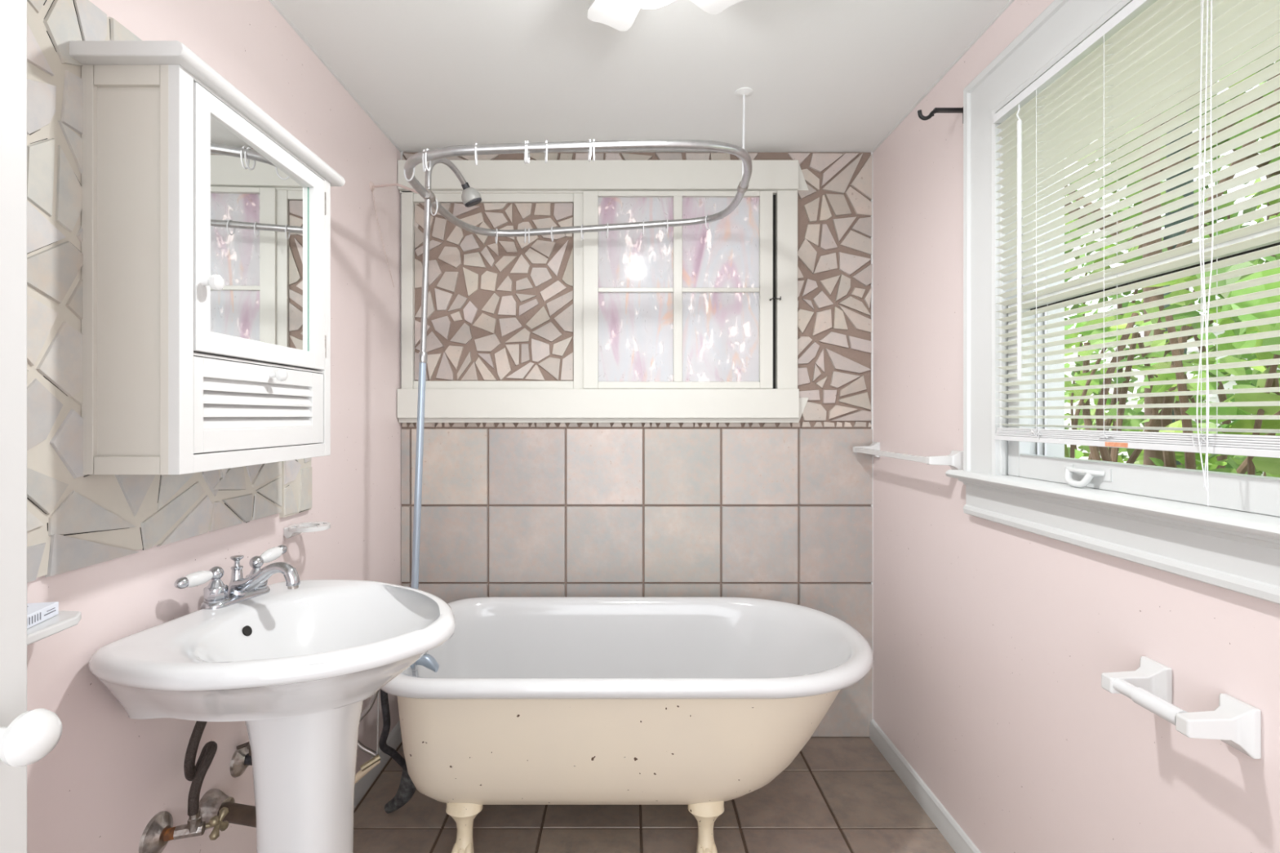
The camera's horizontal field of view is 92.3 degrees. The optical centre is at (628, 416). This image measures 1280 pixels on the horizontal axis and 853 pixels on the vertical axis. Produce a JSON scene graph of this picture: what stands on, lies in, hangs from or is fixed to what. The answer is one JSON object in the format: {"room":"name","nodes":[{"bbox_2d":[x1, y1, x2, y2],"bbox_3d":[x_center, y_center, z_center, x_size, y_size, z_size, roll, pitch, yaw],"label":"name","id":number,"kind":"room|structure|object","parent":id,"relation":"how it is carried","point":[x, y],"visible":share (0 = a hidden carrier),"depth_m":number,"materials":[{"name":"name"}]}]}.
{"room":"bathroom","nodes":[
{"label":"bathroom","id":0,"kind":"room"},
{"bbox_2d":[26,0,401,852],"bbox_3d":[-0.984,0.146,0.748,0.116,2.518,3.795,0,0,0],"label":"wall","id":1,"kind":"structure","parent":0,"point":[113,550],"depth_m":1.23,"materials":[{"name":"pink paint"}]},
{"bbox_2d":[26,610,81,645],"bbox_3d":[-0.895,0.318,0.853,0.094,0.015,0.265,0,0,0],"label":"soap shelf","id":2,"kind":"object","parent":1,"relation":"attached to","point":[64,620],"visible":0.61,"depth_m":0.92,"materials":[{"name":"white ceramic"}]},
{"bbox_2d":[26,601,58,629],"bbox_3d":[-0.900,0.299,0.892,0.053,0.021,0.128,0,0,-14],"label":"soap box","id":3,"kind":"object","parent":2,"relation":"on","point":[37,613],"visible":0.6,"depth_m":0.93,"materials":[{"name":"paper"}]},
{"bbox_2d":[138,807,228,852],"bbox_3d":[-0.887,0.835,1.233,0.126,0.084,0.083,0,0,-10],"label":"supply valve","id":4,"kind":"object","parent":1,"relation":"attached to","point":[159,830],"visible":1,"depth_m":1.23,"materials":[{"name":"silver metal"}]},
{"bbox_2d":[183,720,217,816],"bbox_3d":[-0.881,0.665,1.269,0.050,0.266,0.084,0,0,8],"label":"supply hose","id":5,"kind":"object","parent":4,"relation":"attached to","point":[196,774],"visible":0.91,"depth_m":1.25,"materials":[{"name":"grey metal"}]},
{"bbox_2d":[69,40,345,475],"bbox_3d":[-0.834,-0.263,1.315,0.208,0.726,0.586,0,0,0],"label":"medicine cabinet","id":6,"kind":"object","parent":1,"relation":"attached to","point":[206,223],"visible":1,"depth_m":1.08,"materials":[{"name":"white paint"}]},
{"bbox_2d":[210,114,308,351],"bbox_3d":[-0.774,-0.355,1.307,0.014,0.404,0.374,0,0,0],"label":"mirror","id":7,"kind":"object","parent":6,"relation":"attached to","point":[260,199],"depth_m":1.27,"materials":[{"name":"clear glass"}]},
{"bbox_2d":[199,788,256,830],"bbox_3d":[-0.829,0.878,1.361,0.227,0.080,0.080,0,0,6],"label":"drain pipe","id":8,"kind":"object","parent":1,"relation":"attached to","point":[214,800],"visible":0.61,"depth_m":1.35,"materials":[{"name":"silver metal"}]},
{"bbox_2d":[230,742,252,777],"bbox_3d":[-0.870,0.822,1.487,0.144,0.093,0.072,0,0,0],"label":"shutoff valve","id":9,"kind":"object","parent":1,"relation":"attached to","point":[241,760],"visible":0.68,"depth_m":1.47,"materials":[{"name":"silver metal"}]},
{"bbox_2d":[284,521,330,538],"bbox_3d":[-0.888,0.318,1.705,0.108,0.032,0.104,0,0,0],"label":"toothbrush holder","id":10,"kind":"object","parent":1,"relation":"attached to","point":[291,531],"visible":1,"depth_m":1.68,"materials":[{"name":"white ceramic"}]},
{"bbox_2d":[288,521,330,533],"bbox_3d":[-0.886,0.307,1.705,0.104,0.011,0.104,0,0,0],"label":"tray","id":11,"kind":"object","parent":10,"relation":"on","point":[313,526],"depth_m":1.68,"materials":[{"name":"white ceramic"}]},
{"bbox_2d":[355,760,380,783],"bbox_3d":[-0.866,1.109,1.790,0.046,0.110,0.303,0,0,33],"label":"supply pipe","id":12,"kind":"object","parent":1,"relation":"attached to","point":[360,774],"visible":0.23,"depth_m":1.87,"materials":[{"name":"beige metal"}]},
{"bbox_2d":[360,754,381,771],"bbox_3d":[-0.792,1.063,1.885,0.060,0.037,0.018,0,0,-34],"label":"coupling","id":13,"kind":"object","parent":12,"relation":"attached to","point":[376,758],"visible":1,"depth_m":1.88,"materials":[{"name":"gold metal"}]},
{"bbox_2d":[357,689,379,757],"bbox_3d":[-0.809,0.940,1.896,0.090,0.236,0.018,0,0,-16],"label":"supply hose","id":14,"kind":"object","parent":13,"relation":"attached to","point":[360,745],"visible":0.62,"depth_m":1.89,"materials":[{"name":"silver metal"}]},
{"bbox_2d":[376,690,379,754],"bbox_3d":[-0.777,0.935,1.903,0.006,0.220,0.010,0,0,34],"label":"rod","id":15,"kind":"object","parent":14,"relation":"hanging from","point":[378,695],"visible":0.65,"depth_m":1.90,"materials":[{"name":"grey metal"}]},
{"bbox_2d":[354,720,401,808],"bbox_3d":[-0.934,1.287,0.692,0.016,0.076,3.684,0,0,0],"label":"baseboard","id":16,"kind":"structure","parent":1,"relation":"attached to","point":[362,786],"depth_m":2.26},
{"bbox_2d":[400,152,872,737],"bbox_3d":[0.053,0.146,2.600,2.190,2.518,0.130,0,0,0],"label":"wall","id":17,"kind":"structure","parent":0,"point":[782,512],"depth_m":2.54,"materials":[{"name":"brown tile"}]},
{"bbox_2d":[396,160,808,422],"bbox_3d":[-0.099,-0.510,2.517,1.681,1.074,0.060,0,0,0],"label":"window","id":18,"kind":"structure","parent":17,"relation":"in","point":[695,323],"depth_m":2.53,"materials":[{"name":"beige paint"}]},
{"bbox_2d":[272,0,1009,152],"bbox_3d":[0.033,-1.143,0.772,2.250,0.100,3.845,0,0,0],"label":"ceiling","id":19,"kind":"structure","parent":0,"point":[824,76],"depth_m":1.91,"materials":[{"name":"paint"}]},
{"bbox_2d":[368,87,753,236],"bbox_3d":[-0.262,-0.885,2.012,1.361,0.415,0.778,0,0,0],"label":"shower curtain rod","id":20,"kind":"object","parent":19,"relation":"hanging from","point":[415,159],"visible":0.95,"depth_m":1.74,"materials":[{"name":"silver metal"}]},
{"bbox_2d":[372,189,394,287],"bbox_3d":[-0.934,-0.675,2.347,0.011,0.321,0.207,0,0,0],"label":"loose wire","id":21,"kind":"object","parent":20,"relation":"hanging from","point":[372,189],"visible":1,"depth_m":2.31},
{"bbox_2d":[404,167,414,181],"bbox_3d":[-0.611,-0.684,1.711,0.039,0.059,0.005,0,0,25],"label":"curtain ring","id":22,"kind":"object","parent":20,"relation":"hanging from","point":[413,174],"visible":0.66,"depth_m":1.71,"materials":[{"name":"white plastic"}]},
{"bbox_2d":[422,149,426,172],"bbox_3d":[-0.551,-0.688,1.655,0.005,0.059,0.039,0,0,-10],"label":"curtain ring","id":23,"kind":"object","parent":20,"relation":"hanging from","point":[423,154],"visible":0.75,"depth_m":1.64,"materials":[{"name":"white plastic"}]},
{"bbox_2d":[424,148,431,171],"bbox_3d":[-0.540,-0.689,1.652,0.005,0.059,0.039,0,0,2],"label":"curtain ring","id":24,"kind":"object","parent":20,"relation":"hanging from","point":[425,161],"visible":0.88,"depth_m":1.64,"materials":[{"name":"white plastic"}]},
{"bbox_2d":[430,198,438,215],"bbox_3d":[-0.635,-0.682,2.001,0.039,0.059,0.005,0,0,37],"label":"curtain ring","id":25,"kind":"object","parent":20,"relation":"hanging from","point":[435,213],"visible":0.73,"depth_m":2.00,"materials":[{"name":"white plastic"}]},
{"bbox_2d":[474,142,477,165],"bbox_3d":[-0.407,-0.698,1.638,0.005,0.059,0.039,0,0,-9],"label":"curtain ring","id":26,"kind":"object","parent":20,"relation":"hanging from","point":[475,148],"visible":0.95,"depth_m":1.62,"materials":[{"name":"white plastic"}]},
{"bbox_2d":[495,228,497,244],"bbox_3d":[-0.508,-0.691,2.358,0.005,0.059,0.039,0,0,-21],"label":"curtain ring","id":27,"kind":"object","parent":20,"relation":"hanging from","point":[496,237],"visible":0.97,"depth_m":2.34,"materials":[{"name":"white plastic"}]},
{"bbox_2d":[524,140,526,164],"bbox_3d":[-0.278,-0.707,1.647,0.005,0.059,0.039,0,0,-14],"label":"curtain ring","id":28,"kind":"object","parent":20,"relation":"hanging from","point":[525,141],"visible":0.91,"depth_m":1.64,"materials":[{"name":"white plastic"}]},
{"bbox_2d":[525,140,529,163],"bbox_3d":[-0.271,-0.708,1.648,0.005,0.059,0.039,0,0,1],"label":"curtain ring","id":29,"kind":"object","parent":20,"relation":"hanging from","point":[528,156],"visible":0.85,"depth_m":1.64,"materials":[{"name":"white plastic"}]},
{"bbox_2d":[528,227,529,243],"bbox_3d":[-0.387,-0.700,2.380,0.005,0.059,0.039,0,0,-10],"label":"curtain ring","id":30,"kind":"object","parent":20,"relation":"hanging from","point":[528,228],"visible":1,"depth_m":2.36,"materials":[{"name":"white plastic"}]},
{"bbox_2d":[544,140,547,163],"bbox_3d":[-0.223,-0.711,1.652,0.005,0.059,0.039,0,0,-12],"label":"curtain ring","id":31,"kind":"object","parent":20,"relation":"hanging from","point":[546,153],"visible":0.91,"depth_m":1.64,"materials":[{"name":"white plastic"}]},
{"bbox_2d":[551,226,553,241],"bbox_3d":[-0.297,-0.706,2.382,0.005,0.059,0.039,0,0,5],"label":"curtain ring","id":32,"kind":"object","parent":20,"relation":"hanging from","point":[552,227],"visible":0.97,"depth_m":2.37,"materials":[{"name":"white plastic"}]},
{"bbox_2d":[581,224,583,239],"bbox_3d":[-0.181,-0.714,2.385,0.005,0.059,0.039,0,0,6],"label":"curtain ring","id":33,"kind":"object","parent":20,"relation":"hanging from","point":[582,237],"visible":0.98,"depth_m":2.37,"materials":[{"name":"white plastic"}]},
{"bbox_2d":[587,138,591,161],"bbox_3d":[-0.106,-0.720,1.663,0.005,0.059,0.039,0,0,-11],"label":"curtain ring","id":34,"kind":"object","parent":20,"relation":"hanging from","point":[590,144],"visible":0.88,"depth_m":1.65,"materials":[{"name":"white plastic"}]},
{"bbox_2d":[592,138,595,161],"bbox_3d":[-0.095,-0.720,1.665,0.005,0.059,0.039,0,0,-1],"label":"curtain ring","id":35,"kind":"object","parent":20,"relation":"hanging from","point":[593,140],"visible":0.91,"depth_m":1.65,"materials":[{"name":"white plastic"}]},
{"bbox_2d":[605,222,608,238],"bbox_3d":[-0.085,-0.721,2.386,0.005,0.059,0.039,0,0,-11],"label":"curtain ring","id":36,"kind":"object","parent":20,"relation":"hanging from","point":[606,232],"visible":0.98,"depth_m":2.38,"materials":[{"name":"white plastic"}]},
{"bbox_2d":[642,220,644,235],"bbox_3d":[0.056,-0.731,2.388,0.005,0.059,0.039,0,0,-1],"label":"curtain ring","id":37,"kind":"object","parent":20,"relation":"hanging from","point":[642,220],"visible":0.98,"depth_m":2.38,"materials":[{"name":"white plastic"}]},
{"bbox_2d":[666,218,668,234],"bbox_3d":[0.148,-0.737,2.388,0.005,0.059,0.039,0,0,-5],"label":"curtain ring","id":38,"kind":"object","parent":20,"relation":"hanging from","point":[666,219],"visible":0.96,"depth_m":2.37,"materials":[{"name":"white plastic"}]},
{"bbox_2d":[705,214,710,230],"bbox_3d":[0.304,-0.748,2.371,0.005,0.059,0.039,0,0,32],"label":"curtain ring","id":39,"kind":"object","parent":20,"relation":"hanging from","point":[706,215],"visible":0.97,"depth_m":2.36,"materials":[{"name":"white plastic"}]},
{"bbox_2d":[587,0,743,31],"bbox_3d":[0.036,-0.992,1.306,0.519,0.202,0.530,0,0,0],"label":"ceiling light","id":40,"kind":"object","parent":19,"relation":"hanging from","point":[620,15],"visible":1,"depth_m":1.50,"materials":[{"name":"white glass"}]},
{"bbox_2d":[353,737,955,852],"bbox_3d":[0.033,1.365,0.772,2.250,0.080,3.845,0,0,0],"label":"floor","id":41,"kind":"structure","parent":0,"point":[837,794],"depth_m":2.00,"materials":[{"name":"tile"}]},
{"bbox_2d":[0,0,62,852],"bbox_3d":[-0.688,0.295,0.349,0.120,2.040,0.759,0,0,0],"label":"door","id":42,"kind":"structure","parent":41,"relation":"on","point":[26,737],"depth_m":0.71,"materials":[{"name":"paint"}]},
{"bbox_2d":[88,579,455,852],"bbox_3d":[-0.628,0.863,1.236,0.565,0.924,0.554,0,0,9],"label":"pedestal sink","id":43,"kind":"object","parent":41,"relation":"on","point":[299,666],"visible":0.97,"depth_m":1.16,"materials":[{"name":"ceramic"}]},
{"bbox_2d":[173,544,300,609],"bbox_3d":[-0.849,0.355,1.331,0.218,0.096,0.213,0,0,-36],"label":"faucet","id":44,"kind":"object","parent":43,"relation":"on","point":[217,595],"visible":1,"depth_m":1.32,"materials":[{"name":"silver metal"}]},
{"bbox_2d":[88,579,455,721],"bbox_3d":[-0.640,0.480,1.249,0.586,0.158,0.558,0,0,0],"label":"basin","id":45,"kind":"object","parent":43,"relation":"in","point":[314,651],"depth_m":1.12,"materials":[{"name":"white ceramic"}]},
{"bbox_2d":[384,756,416,813],"bbox_3d":[-0.748,1.205,2.036,0.130,0.233,0.065,0,0,0],"label":"trap","id":46,"kind":"object","parent":41,"relation":"on","point":[406,788],"visible":0.61,"depth_m":2.02,"materials":[{"name":"metal"}]},
{"bbox_2d":[380,596,873,852],"bbox_3d":[0.013,1.022,2.066,1.544,0.605,0.816,0,0,0],"label":"bathtub","id":47,"kind":"object","parent":41,"relation":"on","point":[699,703],"visible":0.91,"depth_m":1.75,"materials":[{"name":"ceramic"}]},
{"bbox_2d":[378,688,407,772],"bbox_3d":[-0.749,0.980,1.976,0.042,0.402,0.138,0,0,21],"label":"hose","id":48,"kind":"object","parent":47,"relation":"attached to","point":[385,748],"visible":0.75,"depth_m":1.92,"materials":[{"name":"black rubber"}]},
{"bbox_2d":[410,651,439,676],"bbox_3d":[-0.661,0.792,1.952,0.102,0.095,0.049,0,0,0],"label":"tub faucet","id":49,"kind":"object","parent":47,"relation":"attached to","point":[427,660],"visible":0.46,"depth_m":1.94,"materials":[{"name":"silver metal"}]},
{"bbox_2d":[411,157,481,589],"bbox_3d":[-0.589,-0.027,2.017,0.243,1.616,0.092,0,0,-42],"label":"pipe","id":50,"kind":"object","parent":49,"relation":"attached to","point":[470,197],"visible":0.94,"depth_m":1.94,"materials":[{"name":"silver metal"}]},
{"bbox_2d":[380,596,873,699],"bbox_3d":[0.015,0.926,2.066,1.540,0.412,0.816,0,0,0],"label":"basin","id":51,"kind":"object","parent":47,"relation":"in","point":[499,647],"depth_m":2.38,"materials":[{"name":"ceramic"}]},
{"bbox_2d":[872,0,1279,852],"bbox_3d":[1.077,0.146,0.748,0.140,2.518,3.795,0,0,0],"label":"wall","id":52,"kind":"structure","parent":0,"point":[993,642],"depth_m":1.62,"materials":[{"name":"pink paint"}]},
{"bbox_2d":[268,0,1014,653],"bbox_3d":[0.033,0.088,0.698,1.962,2.374,3.696,0,0,0],"label":"trim","id":53,"kind":"structure","parent":52,"relation":"attached to","point":[272,2],"depth_m":2.37,"materials":[{"name":"white paint"}]},
{"bbox_2d":[853,441,963,469],"bbox_3d":[0.959,0.135,2.181,0.098,0.060,0.670,0,0,0],"label":"towel bar","id":54,"kind":"object","parent":52,"relation":"attached to","point":[955,460],"visible":0.93,"depth_m":1.92,"materials":[{"name":"white ceramic"}]},
{"bbox_2d":[869,719,981,852],"bbox_3d":[1.000,1.287,0.692,0.016,0.076,3.684,0,0,0],"label":"baseboard","id":55,"kind":"structure","parent":52,"relation":"attached to","point":[960,842],"depth_m":2.08,"materials":[{"name":"white wood"}]},
{"bbox_2d":[917,106,963,123],"bbox_3d":[0.935,-0.905,1.840,0.143,0.050,0.016,0,0,0],"label":"curtain bracket","id":56,"kind":"object","parent":52,"relation":"attached to","point":[935,110],"visible":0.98,"depth_m":1.83,"materials":[{"name":"black metal"}]},
{"bbox_2d":[945,0,1279,604],"bbox_3d":[1.069,-0.325,1.192,0.256,1.300,1.275,0,0,0],"label":"window","id":57,"kind":"structure","parent":52,"relation":"in","point":[1229,548],"depth_m":1.45,"materials":[{"name":"white wood"}]},
{"bbox_2d":[993,0,1279,506],"bbox_3d":[0.984,-0.329,1.190,0.042,0.957,0.917,0,0,0],"label":"blind","id":58,"kind":"object","parent":57,"relation":"attached to","point":[1133,62],"visible":1,"depth_m":1.18,"materials":[{"name":"white plastic"}]},
{"bbox_2d":[1101,656,1261,759],"bbox_3d":[0.957,0.507,1.088,0.102,0.080,0.220,0,0,0],"label":"toilet paper holder","id":59,"kind":"object","parent":52,"relation":"attached to","point":[1237,723],"visible":1,"depth_m":1.02,"materials":[{"name":"white ceramic"}]},
{"label":"outside","id":60,"kind":"structure","parent":0,"visible":0},
{"bbox_3d":[6.674,1.625,7.000,10.652,0.100,18.000,0,0,0],"label":"ground","id":61,"kind":"structure","parent":60,"visible":0},
{"bbox_2d":[1064,277,1279,477],"bbox_3d":[1.998,0.493,2.353,1.063,2.190,0.957,0,0,0],"label":"tree","id":62,"kind":"object","parent":61,"relation":"on","point":[1238,466],"visible":0.16,"depth_m":2.28,"materials":[{"name":"green plant"}]},
{"bbox_2d":[1064,174,1279,475],"bbox_3d":[3.100,0.226,3.405,1.457,2.721,1.458,0,0,0],"label":"tree","id":63,"kind":"object","parent":61,"relation":"on","point":[1192,398],"visible":0.1,"depth_m":3.50,"materials":[{"name":"green plant"}]},
{"bbox_2d":[1064,133,1279,475],"bbox_3d":[4.393,-0.266,5.199,2.099,3.696,2.072,0,0,0],"label":"shrub","id":64,"kind":"object","parent":61,"relation":"on","point":[1078,454],"visible":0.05,"depth_m":4.97,"materials":[{"name":"green plant"}]},
{"bbox_2d":[1064,41,1279,467],"bbox_3d":[3.587,-1.402,4.116,3.503,5.991,3.451,0,0,0],"label":"tree","id":65,"kind":"object","parent":61,"relation":"on","point":[1183,232],"visible":0.02,"depth_m":4.09,"materials":[{"name":"green plant"}]},
{"bbox_2d":[1064,315,1279,475],"bbox_3d":[5.662,0.325,7.500,0.175,2.600,9.000,0,0,0],"label":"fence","id":66,"kind":"object","parent":61,"relation":"on","point":[1212,397],"visible":0.02,"depth_m":6.81,"materials":[{"name":"white"}]},
{"bbox_2d":[1065,48,1279,466],"bbox_3d":[2.543,-0.823,2.905,2.415,4.815,2.344,0,0,0],"label":"tree","id":67,"kind":"object","parent":61,"relation":"on","point":[1148,411],"visible":0.02,"depth_m":2.94,"materials":[{"name":"green plant"}]},
{"bbox_2d":[1071,31,1279,475],"bbox_3d":[5.016,-1.386,4.633,3.609,5.934,3.578,0,0,0],"label":"tree","id":68,"kind":"object","parent":61,"relation":"on","point":[1273,202],"visible":0.05,"depth_m":4.83,"materials":[{"name":"green plant"}]},
{"bbox_2d":[1160,258,1279,471],"bbox_3d":[2.898,0.438,2.385,1.262,2.296,1.267,0,0,-32],"label":"shrub","id":69,"kind":"object","parent":61,"relation":"on","point":[1212,460],"visible":0.05,"depth_m":2.73,"materials":[{"name":"green plant"}]},
{"bbox_2d":[1185,261,1279,475],"bbox_3d":[1.990,0.550,1.556,0.894,2.066,0.910,0,0,0],"label":"shrub","id":70,"kind":"object","parent":61,"relation":"on","point":[1270,465],"visible":0.2,"depth_m":1.67,"materials":[{"name":"green plant"}]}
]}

